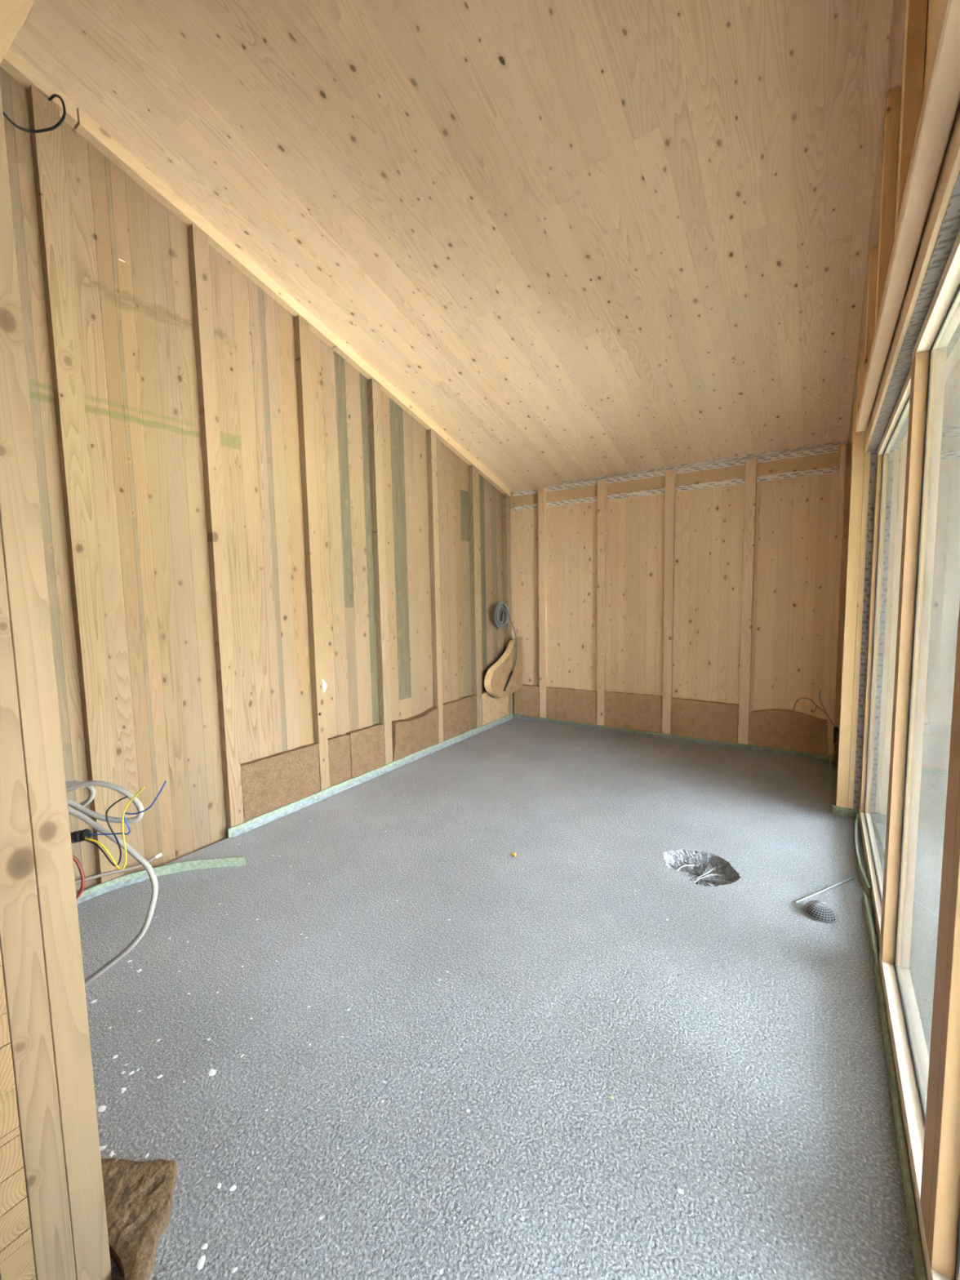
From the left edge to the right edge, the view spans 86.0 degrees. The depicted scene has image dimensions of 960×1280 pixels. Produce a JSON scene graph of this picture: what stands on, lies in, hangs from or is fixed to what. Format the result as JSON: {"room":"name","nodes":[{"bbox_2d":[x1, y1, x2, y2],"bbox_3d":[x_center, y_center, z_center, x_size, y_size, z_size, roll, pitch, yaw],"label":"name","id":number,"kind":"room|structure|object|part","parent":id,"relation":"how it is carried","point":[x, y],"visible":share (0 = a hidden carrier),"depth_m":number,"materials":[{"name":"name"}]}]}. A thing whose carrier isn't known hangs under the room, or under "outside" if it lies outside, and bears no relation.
{"room":"construction site","nodes":[
{"label":"construction site","id":0,"kind":"room"},
{"bbox_2d":[0,0,111,1279],"bbox_3d":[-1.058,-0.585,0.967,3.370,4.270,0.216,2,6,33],"label":"wooden post","id":1,"kind":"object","parent":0,"point":[53,1220],"depth_m":1.00,"materials":[{"name":"brown wood"}]},
{"bbox_2d":[72,854,85,899],"bbox_3d":[-0.877,0.498,1.096,0.063,0.133,0.019,-1,5,-3],"label":"cable","id":2,"kind":"object","parent":1,"relation":"attached to","point":[75,860],"visible":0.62,"depth_m":1.10,"materials":[{"name":"red plastic"}]},
{"bbox_2d":[65,780,96,809],"bbox_3d":[-0.974,0.375,1.199,0.139,0.084,0.038,-3,6,-23],"label":"cable","id":3,"kind":"object","parent":1,"relation":"attached to","point":[92,790],"visible":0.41,"depth_m":1.21,"materials":[{"name":"grey plastic"}]},
{"bbox_2d":[66,780,144,823],"bbox_3d":[-0.877,0.369,1.168,0.222,0.098,0.043,-2,5,-8],"label":"cable","id":4,"kind":"object","parent":1,"relation":"attached to","point":[135,801],"visible":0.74,"depth_m":1.17,"materials":[{"name":"grey plastic"}]},
{"bbox_2d":[67,804,158,986],"bbox_3d":[-0.852,0.681,1.140,0.290,0.673,0.058,0,5,8],"label":"cable","id":5,"kind":"object","parent":1,"relation":"attached to","point":[84,818],"visible":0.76,"depth_m":1.13,"materials":[{"name":"grey plastic"}]},
{"bbox_2d":[70,780,166,870],"bbox_3d":[-0.817,0.399,1.108,0.278,0.182,0.042,-1,5,2],"label":"wires","id":6,"kind":"object","parent":1,"relation":"attached to","point":[79,836],"visible":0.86,"depth_m":1.10,"materials":[{"name":"multicoloured plastic"}]},
{"bbox_2d":[0,66,504,893],"bbox_3d":[-1.832,-1.165,2.907,0.101,5.103,8.200,2,6,33],"label":"wall","id":7,"kind":"structure","parent":0,"point":[135,318],"depth_m":3.10,"materials":[{"name":"brown wood"}]},
{"bbox_2d":[3,93,66,133],"bbox_3d":[-2.056,-2.347,2.225,0.177,0.292,0.391,2,6,33],"label":"cable","id":8,"kind":"object","parent":7,"relation":"hanging from","point":[51,97],"visible":0.93,"depth_m":2.31,"materials":[{"name":"black plastic"}]},
{"bbox_2d":[0,46,77,128],"bbox_3d":[-2.185,-2.609,2.135,0.061,0.309,0.818,2,6,33],"label":"trim","id":9,"kind":"structure","parent":7,"relation":"attached to","point":[13,63],"depth_m":2.34,"materials":[{"name":"brown wood"}]},
{"bbox_2d":[26,84,124,884],"bbox_3d":[-1.990,-0.561,2.560,0.058,3.927,0.103,2,6,33],"label":"stud","id":10,"kind":"object","parent":7,"relation":"attached to","point":[46,147],"visible":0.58,"depth_m":2.51,"materials":[{"name":"brown wood"}]},
{"bbox_2d":[186,223,244,834],"bbox_3d":[-1.604,-0.570,3.143,0.058,3.626,0.088,2,6,33],"label":"stud","id":11,"kind":"object","parent":7,"relation":"attached to","point":[198,251],"visible":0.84,"depth_m":3.11,"materials":[{"name":"brown wood"}]},
{"bbox_2d":[240,742,320,822],"bbox_3d":[-1.380,0.991,3.580,0.055,0.424,0.615,2,6,33],"label":"board","id":12,"kind":"object","parent":7,"relation":"attached to","point":[271,783],"visible":0.91,"depth_m":3.53,"materials":[{"name":"brown wood"}]},
{"bbox_2d":[75,107,510,496],"bbox_3d":[-0.813,-2.117,4.243,0.059,1.246,4.096,2,6,33],"label":"trim","id":13,"kind":"structure","parent":7,"relation":"attached to","point":[86,126],"depth_m":3.23,"materials":[{"name":"brown wood"}]},
{"bbox_2d":[293,315,329,791],"bbox_3d":[-1.213,-0.529,3.735,0.061,3.424,0.083,2,6,33],"label":"stud","id":14,"kind":"object","parent":7,"relation":"attached to","point":[301,331],"visible":0.87,"depth_m":3.69,"materials":[{"name":"brown wood"}]},
{"bbox_2d":[322,679,327,692],"bbox_3d":[-1.154,0.339,3.823,0.005,0.108,0.038,4,7,43],"label":"sticker","id":15,"kind":"object","parent":14,"relation":"attached to","point":[324,684],"visible":1,"depth_m":3.82,"materials":[{"name":"white paper"}]},
{"bbox_2d":[328,734,351,786],"bbox_3d":[-1.104,0.954,3.999,0.051,0.412,0.220,2,6,33],"label":"board","id":16,"kind":"object","parent":7,"relation":"attached to","point":[339,746],"visible":0.83,"depth_m":3.98,"materials":[{"name":"brown wood"}]},
{"bbox_2d":[367,378,392,764],"bbox_3d":[-0.834,-0.490,4.314,0.058,3.229,0.090,2,6,33],"label":"stud","id":17,"kind":"object","parent":7,"relation":"attached to","point":[373,388],"visible":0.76,"depth_m":4.28,"materials":[{"name":"brown wood"}]},
{"bbox_2d":[426,429,444,742],"bbox_3d":[-0.428,-0.448,4.929,0.058,3.018,0.078,2,6,33],"label":"stud","id":18,"kind":"object","parent":7,"relation":"attached to","point":[431,444],"visible":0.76,"depth_m":4.89,"materials":[{"name":"brown wood"}]},
{"bbox_2d":[443,694,476,741],"bbox_3d":[-0.218,0.817,5.325,0.057,0.412,0.589,2,6,33],"label":"board","id":19,"kind":"object","parent":7,"relation":"attached to","point":[460,716],"visible":0.88,"depth_m":5.29,"materials":[{"name":"brown wood"}]},
{"bbox_2d":[467,464,482,727],"bbox_3d":[-0.050,-0.410,5.504,0.058,2.826,0.097,2,6,33],"label":"stud","id":20,"kind":"object","parent":7,"relation":"attached to","point":[472,470],"visible":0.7,"depth_m":5.46,"materials":[{"name":"brown wood"}]},
{"bbox_2d":[481,690,508,725],"bbox_3d":[0.161,0.752,5.895,0.057,0.426,0.574,2,6,33],"label":"board","id":21,"kind":"object","parent":7,"relation":"attached to","point":[493,708],"visible":0.64,"depth_m":5.82,"materials":[{"name":"brown wood"}]},
{"bbox_2d":[484,636,522,697],"bbox_3d":[0.274,0.318,5.804,0.122,0.660,0.653,2,6,33],"label":"board","id":22,"kind":"object","parent":7,"relation":"attached to","point":[496,677],"visible":0.94,"depth_m":5.83,"materials":[{"name":"brown wood"}]},
{"bbox_2d":[493,600,517,691],"bbox_3d":[0.295,0.065,5.832,0.183,1.012,0.357,2,6,33],"label":"cable coil","id":23,"kind":"object","parent":7,"relation":"hanging from","point":[500,624],"visible":1,"depth_m":5.81,"materials":[{"name":"grey plastic"}]},
{"bbox_2d":[502,493,512,714],"bbox_3d":[0.326,-0.371,6.075,0.058,2.632,0.091,2,6,33],"label":"stud","id":24,"kind":"object","parent":7,"relation":"attached to","point":[505,498],"visible":0.66,"depth_m":6.00,"materials":[{"name":"brown wood"}]},
{"bbox_2d":[9,0,906,492],"bbox_3d":[-0.370,-2.611,1.726,4.200,2.679,8.500,2,6,33],"label":"ceiling","id":25,"kind":"structure","parent":0,"point":[584,239],"depth_m":2.55,"materials":[{"name":"brown wood"}]},
{"bbox_2d":[77,717,916,1279],"bbox_3d":[-0.400,1.419,2.160,3.850,0.200,8.300,2,6,33],"label":"floor","id":26,"kind":"structure","parent":0,"point":[735,1034],"depth_m":1.78,"materials":[{"name":"grey concrete"}]},
{"bbox_2d":[97,1105,106,1111],"bbox_3d":[-1.119,1.387,1.524,0.021,0.002,0.022,-4,6,-28],"label":"plaster fleck","id":27,"kind":"object","parent":26,"relation":"on","point":[101,1108],"visible":1,"depth_m":1.52,"materials":[{"name":"white"}]},
{"bbox_2d":[99,1145,106,1151],"bbox_3d":[-1.038,1.396,1.413,0.019,0.002,0.014,-2,5,-12],"label":"plaster fleck","id":28,"kind":"object","parent":26,"relation":"on","point":[102,1148],"visible":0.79,"depth_m":1.41,"materials":[{"name":"white"}]},
{"bbox_2d":[120,1087,126,1093],"bbox_3d":[-1.094,1.382,1.580,0.014,0.002,0.023,-4,6,-33],"label":"plaster fleck","id":29,"kind":"object","parent":26,"relation":"on","point":[123,1089],"visible":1,"depth_m":1.58,"materials":[{"name":"white"}]},
{"bbox_2d":[101,1157,177,1279],"bbox_3d":[-0.953,1.380,1.339,0.634,0.043,0.191,2,6,33],"label":"insulation piece","id":30,"kind":"object","parent":26,"relation":"on","point":[139,1195],"visible":0.65,"depth_m":1.24,"materials":[{"name":"brown wood"}]},
{"bbox_2d":[75,856,245,904],"bbox_3d":[-1.724,1.264,2.736,0.858,0.051,0.155,-4,6,-31],"label":"strip","id":31,"kind":"object","parent":26,"relation":"on","point":[142,875],"visible":0.74,"depth_m":2.80,"materials":[{"name":"plastic"}]},
{"bbox_2d":[75,853,162,884],"bbox_3d":[-1.946,1.213,2.624,0.024,0.064,0.598,3,6,35],"label":"cable","id":32,"kind":"object","parent":31,"relation":"on","point":[155,857],"visible":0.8,"depth_m":2.68,"materials":[{"name":"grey plastic"}]},
{"bbox_2d":[196,1255,205,1270],"bbox_3d":[-0.632,1.411,1.166,0.016,0.002,0.026,-2,5,-9],"label":"plaster fleck","id":33,"kind":"object","parent":26,"relation":"on","point":[201,1262],"visible":1,"depth_m":1.17,"materials":[{"name":"white"}]},
{"bbox_2d":[200,1243,208,1249],"bbox_3d":[-0.640,1.409,1.196,0.015,0.002,0.012,-2,5,-10],"label":"plaster fleck","id":34,"kind":"object","parent":26,"relation":"on","point":[204,1246],"visible":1,"depth_m":1.19,"materials":[{"name":"white"}]},
{"bbox_2d":[208,1068,216,1075],"bbox_3d":[-0.850,1.373,1.633,0.026,0.002,0.025,0,5,14],"label":"plaster fleck","id":35,"kind":"object","parent":26,"relation":"on","point":[212,1072],"visible":1,"depth_m":1.63,"materials":[{"name":"white"}]},
{"bbox_2d":[229,1185,236,1191],"bbox_3d":[-0.630,1.398,1.312,0.017,0.002,0.013,-5,6,-36],"label":"plaster fleck","id":36,"kind":"object","parent":26,"relation":"on","point":[233,1187],"visible":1,"depth_m":1.31,"materials":[{"name":"white"}]},
{"bbox_2d":[231,1266,237,1273],"bbox_3d":[-0.551,1.411,1.153,0.011,0.002,0.013,2,6,33],"label":"plaster fleck","id":37,"kind":"object","parent":26,"relation":"on","point":[233,1269],"visible":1,"depth_m":1.15,"materials":[{"name":"white paint"}]},
{"bbox_2d":[346,722,385,778],"bbox_3d":[-0.938,0.927,4.245,0.055,0.414,0.379,2,6,33],"label":"board","id":38,"kind":"object","parent":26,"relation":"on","point":[366,744],"visible":0.94,"depth_m":4.22,"materials":[{"name":"brown wood"}]},
{"bbox_2d":[226,713,513,838],"bbox_3d":[-0.580,1.060,4.705,0.034,0.062,3.585,2,6,33],"label":"strip","id":39,"kind":"object","parent":26,"relation":"on","point":[260,820],"visible":1,"depth_m":4.03,"materials":[{"name":"plastic"}]},
{"bbox_2d":[391,706,439,761],"bbox_3d":[-0.587,0.878,4.737,0.095,0.411,0.640,2,6,33],"label":"board","id":40,"kind":"object","parent":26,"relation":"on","point":[416,733],"visible":0.87,"depth_m":4.69,"materials":[{"name":"brown wood"}]},
{"bbox_2d":[607,1094,613,1099],"bbox_3d":[0.389,1.358,1.530,0.018,0.005,0.015,2,6,33],"label":"scrap","id":41,"kind":"object","parent":26,"relation":"on","point":[610,1096],"visible":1,"depth_m":1.53,"materials":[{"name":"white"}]},
{"bbox_2d":[513,714,829,760],"bbox_3d":[1.717,0.968,5.325,3.149,0.050,0.027,2,6,33],"label":"strip","id":42,"kind":"object","parent":26,"relation":"on","point":[731,744],"visible":1,"depth_m":5.12,"materials":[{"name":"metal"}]},
{"bbox_2d":[675,1187,684,1194],"bbox_3d":[0.500,1.378,1.287,0.020,0.004,0.011,2,6,33],"label":"chip","id":43,"kind":"object","parent":26,"relation":"on","point":[679,1190],"visible":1,"depth_m":1.29,"materials":[{"name":"white paint"}]},
{"bbox_2d":[676,864,695,871],"bbox_3d":[1.145,1.272,2.877,0.137,0.008,0.023,-3,6,-25],"label":"wire","id":44,"kind":"object","parent":26,"relation":"on","point":[687,864],"visible":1,"depth_m":2.89,"materials":[{"name":"grey"}]},
{"bbox_2d":[697,867,714,878],"bbox_3d":[1.232,1.270,2.805,0.129,0.025,0.008,-4,6,-26],"label":"wire","id":45,"kind":"object","parent":26,"relation":"on","point":[713,868],"visible":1,"depth_m":2.80,"materials":[{"name":"grey"}]},
{"bbox_2d":[693,874,721,883],"bbox_3d":[1.214,1.277,2.764,0.193,0.010,0.038,-3,6,-21],"label":"wire","id":46,"kind":"object","parent":26,"relation":"on","point":[708,874],"visible":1,"depth_m":2.78,"materials":[{"name":"grey"}]},
{"bbox_2d":[748,708,827,754],"bbox_3d":[2.772,0.830,4.647,0.609,0.400,0.076,2,6,33],"label":"board","id":47,"kind":"object","parent":26,"relation":"on","point":[777,728],"visible":0.97,"depth_m":4.62,"materials":[{"name":"brown wood"}]},
{"bbox_2d":[803,900,838,924],"bbox_3d":[1.567,1.236,2.365,0.136,0.054,0.136,2,6,33],"label":"dome","id":48,"kind":"object","parent":26,"relation":"on","point":[822,912],"visible":1,"depth_m":2.34,"materials":[{"name":"grey metal"}]},
{"bbox_2d":[795,877,853,903],"bbox_3d":[1.710,1.238,2.549,0.458,0.010,0.010,-3,6,-25],"label":"rod","id":49,"kind":"object","parent":26,"relation":"on","point":[851,878],"visible":1,"depth_m":2.54,"materials":[{"name":"metal"}]},
{"bbox_2d":[833,728,839,768],"bbox_3d":[2.949,0.883,4.228,0.056,0.310,0.127,2,6,33],"label":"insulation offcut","id":50,"kind":"object","parent":26,"relation":"on","point":[837,731],"visible":0.48,"depth_m":4.19,"materials":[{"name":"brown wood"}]},
{"bbox_2d":[830,754,857,818],"bbox_3d":[2.732,1.072,3.890,0.134,0.063,1.274,2,6,33],"label":"strip","id":51,"kind":"object","parent":26,"relation":"on","point":[837,811],"visible":0.98,"depth_m":3.38,"materials":[{"name":"green plastic"}]},
{"bbox_2d":[835,432,865,808],"bbox_3d":[2.383,-0.063,3.314,0.060,2.440,0.080,2,6,33],"label":"post","id":52,"kind":"object","parent":26,"relation":"on","point":[858,442],"visible":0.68,"depth_m":3.28,"materials":[{"name":"brown wood"}]},
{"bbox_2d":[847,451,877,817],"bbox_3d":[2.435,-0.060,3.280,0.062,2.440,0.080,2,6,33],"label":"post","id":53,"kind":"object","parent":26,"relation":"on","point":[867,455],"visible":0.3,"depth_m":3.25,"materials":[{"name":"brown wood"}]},
{"bbox_2d":[853,451,876,813],"bbox_3d":[2.424,-0.010,3.242,0.032,2.286,0.002,2,6,33],"label":"tape","id":54,"kind":"object","parent":53,"relation":"attached to","point":[873,455],"visible":1,"depth_m":3.23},
{"bbox_2d":[854,813,871,898],"bbox_3d":[2.133,1.176,2.891,0.038,0.059,0.971,2,6,33],"label":"strip","id":55,"kind":"object","parent":26,"relation":"on","point":[864,882],"visible":0.99,"depth_m":2.68,"materials":[{"name":"plastic"}]},
{"bbox_2d":[862,892,926,1279],"bbox_3d":[1.135,1.332,1.395,0.020,0.054,2.540,2,6,33],"label":"strip","id":56,"kind":"object","parent":26,"relation":"on","point":[920,1272],"visible":1,"depth_m":1.41,"materials":[{"name":"plastic"}]},
{"bbox_2d":[509,443,852,760],"bbox_3d":[1.825,-0.401,5.277,3.700,3.020,0.132,2,6,33],"label":"wall","id":57,"kind":"structure","parent":0,"point":[796,518],"depth_m":5.00,"materials":[{"name":"brown wood"}]},
{"bbox_2d":[514,503,537,511],"bbox_3d":[0.542,-1.530,5.934,0.327,0.054,0.002,2,6,33],"label":"tape","id":58,"kind":"object","parent":57,"relation":"attached to","point":[535,505],"visible":1,"depth_m":5.94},
{"bbox_2d":[514,684,539,717],"bbox_3d":[0.563,0.735,6.122,0.340,0.404,0.050,2,6,33],"label":"board","id":59,"kind":"object","parent":57,"relation":"attached to","point":[526,700],"visible":0.92,"depth_m":6.09,"materials":[{"name":"brown wood"}]},
{"bbox_2d":[537,488,547,718],"bbox_3d":[0.722,-0.374,5.903,0.084,2.655,0.050,2,6,33],"label":"stud","id":60,"kind":"object","parent":57,"relation":"attached to","point":[542,513],"visible":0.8,"depth_m":5.87,"materials":[{"name":"brown wood"}]},
{"bbox_2d":[546,686,558,719],"bbox_3d":[0.840,0.746,5.943,0.142,0.404,0.044,2,6,33],"label":"board","id":61,"kind":"object","parent":57,"relation":"attached to","point":[552,692],"visible":0.96,"depth_m":5.92,"materials":[{"name":"brown wood"}]},
{"bbox_2d":[546,496,597,506],"bbox_3d":[1.006,-1.511,5.627,0.610,0.054,0.002,2,6,33],"label":"tape","id":62,"kind":"object","parent":57,"relation":"attached to","point":[593,499],"visible":1,"depth_m":5.62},
{"bbox_2d":[557,687,596,724],"bbox_3d":[1.091,0.756,5.771,0.470,0.406,0.053,2,6,33],"label":"board","id":63,"kind":"object","parent":57,"relation":"attached to","point":[575,705],"visible":0.97,"depth_m":5.74,"materials":[{"name":"brown wood"}]},
{"bbox_2d":[596,480,606,725],"bbox_3d":[1.305,-0.350,5.518,0.086,2.655,0.050,2,6,33],"label":"stud","id":64,"kind":"object","parent":57,"relation":"attached to","point":[602,484],"visible":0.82,"depth_m":5.49,"materials":[{"name":"brown wood"}]},
{"bbox_2d":[604,691,662,733],"bbox_3d":[1.613,0.772,5.427,0.603,0.418,0.051,2,6,33],"label":"board","id":65,"kind":"object","parent":57,"relation":"attached to","point":[631,711],"visible":0.98,"depth_m":5.40,"materials":[{"name":"brown wood"}]},
{"bbox_2d":[606,487,665,500],"bbox_3d":[1.586,-1.487,5.243,0.603,0.054,0.002,2,6,33],"label":"tape","id":66,"kind":"object","parent":57,"relation":"attached to","point":[660,491],"visible":1,"depth_m":5.24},
{"bbox_2d":[662,470,675,734],"bbox_3d":[1.883,-0.326,5.135,0.087,2.655,0.050,2,6,33],"label":"stud","id":67,"kind":"object","parent":57,"relation":"attached to","point":[670,476],"visible":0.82,"depth_m":5.11,"materials":[{"name":"brown wood"}]},
{"bbox_2d":[513,441,840,496],"bbox_3d":[1.684,-1.658,5.133,3.135,0.070,0.047,2,6,33],"label":"tape","id":68,"kind":"object","parent":57,"relation":"attached to","point":[831,449],"visible":1,"depth_m":4.88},
{"bbox_3d":[1.722,-1.625,5.161,3.310,0.258,0.034,2,6,33],"label":"rail","id":69,"kind":"part","parent":57,"relation":"part of","materials":[{"name":"brown wood"}]},
{"bbox_2d":[671,697,693,737],"bbox_3d":[2.029,0.793,5.153,0.212,0.410,0.051,2,6,33],"label":"board","id":70,"kind":"object","parent":57,"relation":"attached to","point":[682,709],"visible":0.97,"depth_m":5.13,"materials":[{"name":"brown wood"}]},
{"bbox_2d":[675,477,745,492],"bbox_3d":[2.167,-1.463,4.859,0.609,0.054,0.002,2,6,33],"label":"tape","id":71,"kind":"object","parent":57,"relation":"attached to","point":[739,481],"visible":1,"depth_m":4.85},
{"bbox_2d":[693,699,738,742],"bbox_3d":[2.281,0.803,4.985,0.403,0.411,0.052,2,6,33],"label":"board","id":72,"kind":"object","parent":57,"relation":"attached to","point":[712,720],"visible":0.95,"depth_m":4.96,"materials":[{"name":"brown wood"}]},
{"bbox_2d":[737,457,756,744],"bbox_3d":[2.467,-0.302,4.750,0.087,2.655,0.050,2,6,33],"label":"stud","id":73,"kind":"object","parent":57,"relation":"attached to","point":[750,464],"visible":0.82,"depth_m":4.72,"materials":[{"name":"brown wood"}]},
{"bbox_2d":[756,466,837,482],"bbox_3d":[2.746,-1.439,4.477,0.596,0.054,0.002,2,6,33],"label":"tape","id":74,"kind":"object","parent":57,"relation":"attached to","point":[830,469],"visible":1,"depth_m":4.47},
{"bbox_2d":[793,689,837,742],"bbox_3d":[2.852,0.638,4.376,0.326,0.437,0.028,3,6,37],"label":"conduit","id":75,"kind":"object","parent":57,"relation":"attached to","point":[824,711],"visible":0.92,"depth_m":4.34,"materials":[{"name":"black plastic"}]},
{"bbox_2d":[826,445,846,760],"bbox_3d":[3.033,-0.279,4.375,0.040,2.655,0.050,2,6,33],"label":"stud","id":76,"kind":"object","parent":57,"relation":"attached to","point":[843,449],"visible":0.92,"depth_m":4.35,"materials":[{"name":"brown wood"}]},
{"bbox_2d":[864,0,943,432],"bbox_3d":[1.034,-0.952,1.023,0.150,5.273,8.200,2,6,33],"label":"wall","id":77,"kind":"structure","parent":0,"point":[934,6],"depth_m":1.39,"materials":[{"name":"brown wood"}]},
{"bbox_2d":[851,398,857,457],"bbox_3d":[2.752,-1.548,3.763,0.042,0.403,0.075,2,6,33],"label":"stud","id":78,"kind":"object","parent":77,"relation":"attached to","point":[855,399],"visible":0.44,"depth_m":3.73,"materials":[{"name":"brown wood"}]},
{"bbox_2d":[855,343,865,434],"bbox_3d":[2.436,-1.580,3.283,0.042,0.566,0.075,2,6,33],"label":"stud","id":79,"kind":"object","parent":77,"relation":"attached to","point":[862,348],"visible":0.34,"depth_m":3.25,"materials":[{"name":"brown wood"}]},
{"bbox_2d":[847,0,896,444],"bbox_3d":[1.659,-2.117,2.126,0.009,1.429,4.960,2,6,33],"label":"trim","id":80,"kind":"structure","parent":77,"relation":"attached to","point":[894,6],"depth_m":2.31,"materials":[{"name":"brown wood"}]},
{"bbox_2d":[858,367,911,948],"bbox_3d":[2.030,0.076,2.545,0.085,2.316,1.606,2,6,33],"label":"window","id":81,"kind":"structure","parent":77,"relation":"in","point":[891,454],"depth_m":2.65,"materials":[{"name":"brown wood"}]},
{"bbox_3d":[2.050,1.192,2.646,0.085,0.075,1.606,2,6,33],"label":"rail","id":82,"kind":"part","parent":81,"relation":"part of","materials":[{"name":"brown wood"}]},
{"bbox_3d":[2.450,-0.007,3.175,0.085,2.202,0.083,2,6,33],"label":"frame post","id":83,"kind":"part","parent":81,"relation":"part of","materials":[{"name":"brown wood"}]},
{"bbox_3d":[2.009,-1.058,2.442,0.085,0.038,1.606,2,6,33],"label":"rail","id":84,"kind":"part","parent":81,"relation":"part of","materials":[{"name":"brown wood"}]},
{"bbox_2d":[864,98,959,452],"bbox_3d":[1.382,-1.096,1.623,0.068,0.200,3.648,2,6,33],"label":"lintel beam","id":85,"kind":"structure","parent":77,"relation":"attached to","point":[949,169],"depth_m":1.32,"materials":[{"name":"brown wood"}]},
{"bbox_2d":[855,0,959,431],"bbox_3d":[1.258,-1.083,1.553,0.050,0.054,3.390,2,6,33],"label":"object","id":86,"kind":"structure","parent":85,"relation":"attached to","point":[941,97],"depth_m":1.14,"materials":[{"name":"brown wood"}]},
{"bbox_2d":[862,246,879,388],"bbox_3d":[2.042,-1.619,2.685,0.042,0.773,0.075,2,6,33],"label":"stud","id":87,"kind":"object","parent":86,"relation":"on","point":[873,257],"visible":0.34,"depth_m":2.65,"materials":[{"name":"brown wood"}]},
{"bbox_2d":[874,86,901,333],"bbox_3d":[1.643,-1.660,2.078,0.042,0.979,0.075,2,6,33],"label":"stud","id":88,"kind":"object","parent":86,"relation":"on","point":[890,148],"visible":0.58,"depth_m":2.04,"materials":[{"name":"brown wood"}]},
{"bbox_2d":[894,0,928,234],"bbox_3d":[1.247,-1.701,1.476,0.042,1.183,0.075,2,6,33],"label":"stud","id":89,"kind":"object","parent":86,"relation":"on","point":[916,17],"visible":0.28,"depth_m":1.46,"materials":[{"name":"brown wood"}]},
{"bbox_2d":[866,170,959,452],"bbox_3d":[1.393,-0.996,1.638,0.050,0.002,3.626,2,6,33],"label":"tape","id":90,"kind":"object","parent":85,"relation":"attached to","point":[950,227],"visible":0.89,"depth_m":1.53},
{"bbox_3d":[1.390,-1.986,1.576,0.064,1.577,3.732,2,6,33],"label":"stud panel","id":91,"kind":"part","parent":77,"relation":"part of","materials":[{"name":"brown wood"}]},
{"bbox_2d":[879,229,959,1271],"bbox_3d":[1.277,0.191,1.426,0.100,2.316,1.097,2,6,33],"label":"window","id":92,"kind":"structure","parent":77,"relation":"in","point":[924,772],"depth_m":1.52,"materials":[{"name":"brown wood"}]},
{"bbox_3d":[1.297,1.295,1.526,0.100,0.098,1.097,2,6,33],"label":"rail","id":93,"kind":"part","parent":92,"relation":"part of","materials":[{"name":"brown wood"}]},
{"bbox_3d":[1.554,0.117,1.841,0.100,2.181,0.090,2,6,33],"label":"frame post","id":94,"kind":"part","parent":92,"relation":"part of","materials":[{"name":"brown wood"}]},
{"bbox_3d":[1.272,0.159,1.432,0.003,2.182,0.908,2,6,33],"label":"glass pane","id":95,"kind":"part","parent":92,"relation":"part of","materials":[{"name":"clear glass"}]},
{"bbox_3d":[1.256,-0.944,1.323,0.100,0.036,1.097,2,6,33],"label":"rail","id":96,"kind":"part","parent":92,"relation":"part of","materials":[{"name":"brown wood"}]},
{"bbox_3d":[1.001,0.203,1.010,0.100,2.181,0.099,2,6,33],"label":"frame post","id":97,"kind":"part","parent":92,"relation":"part of","materials":[{"name":"brown wood"}]},
{"bbox_2d":[925,775,959,1279],"bbox_3d":[0.714,0.278,0.580,0.100,2.316,0.939,2,6,33],"label":"window","id":98,"kind":"structure","parent":77,"relation":"in","point":[943,1260],"depth_m":1.03,"materials":[{"name":"brown wood"}]},
{"bbox_3d":[0.734,1.382,0.680,0.100,0.098,0.939,2,6,33],"label":"rail","id":99,"kind":"part","parent":98,"relation":"part of","materials":[{"name":"brown wood"}]}
]}

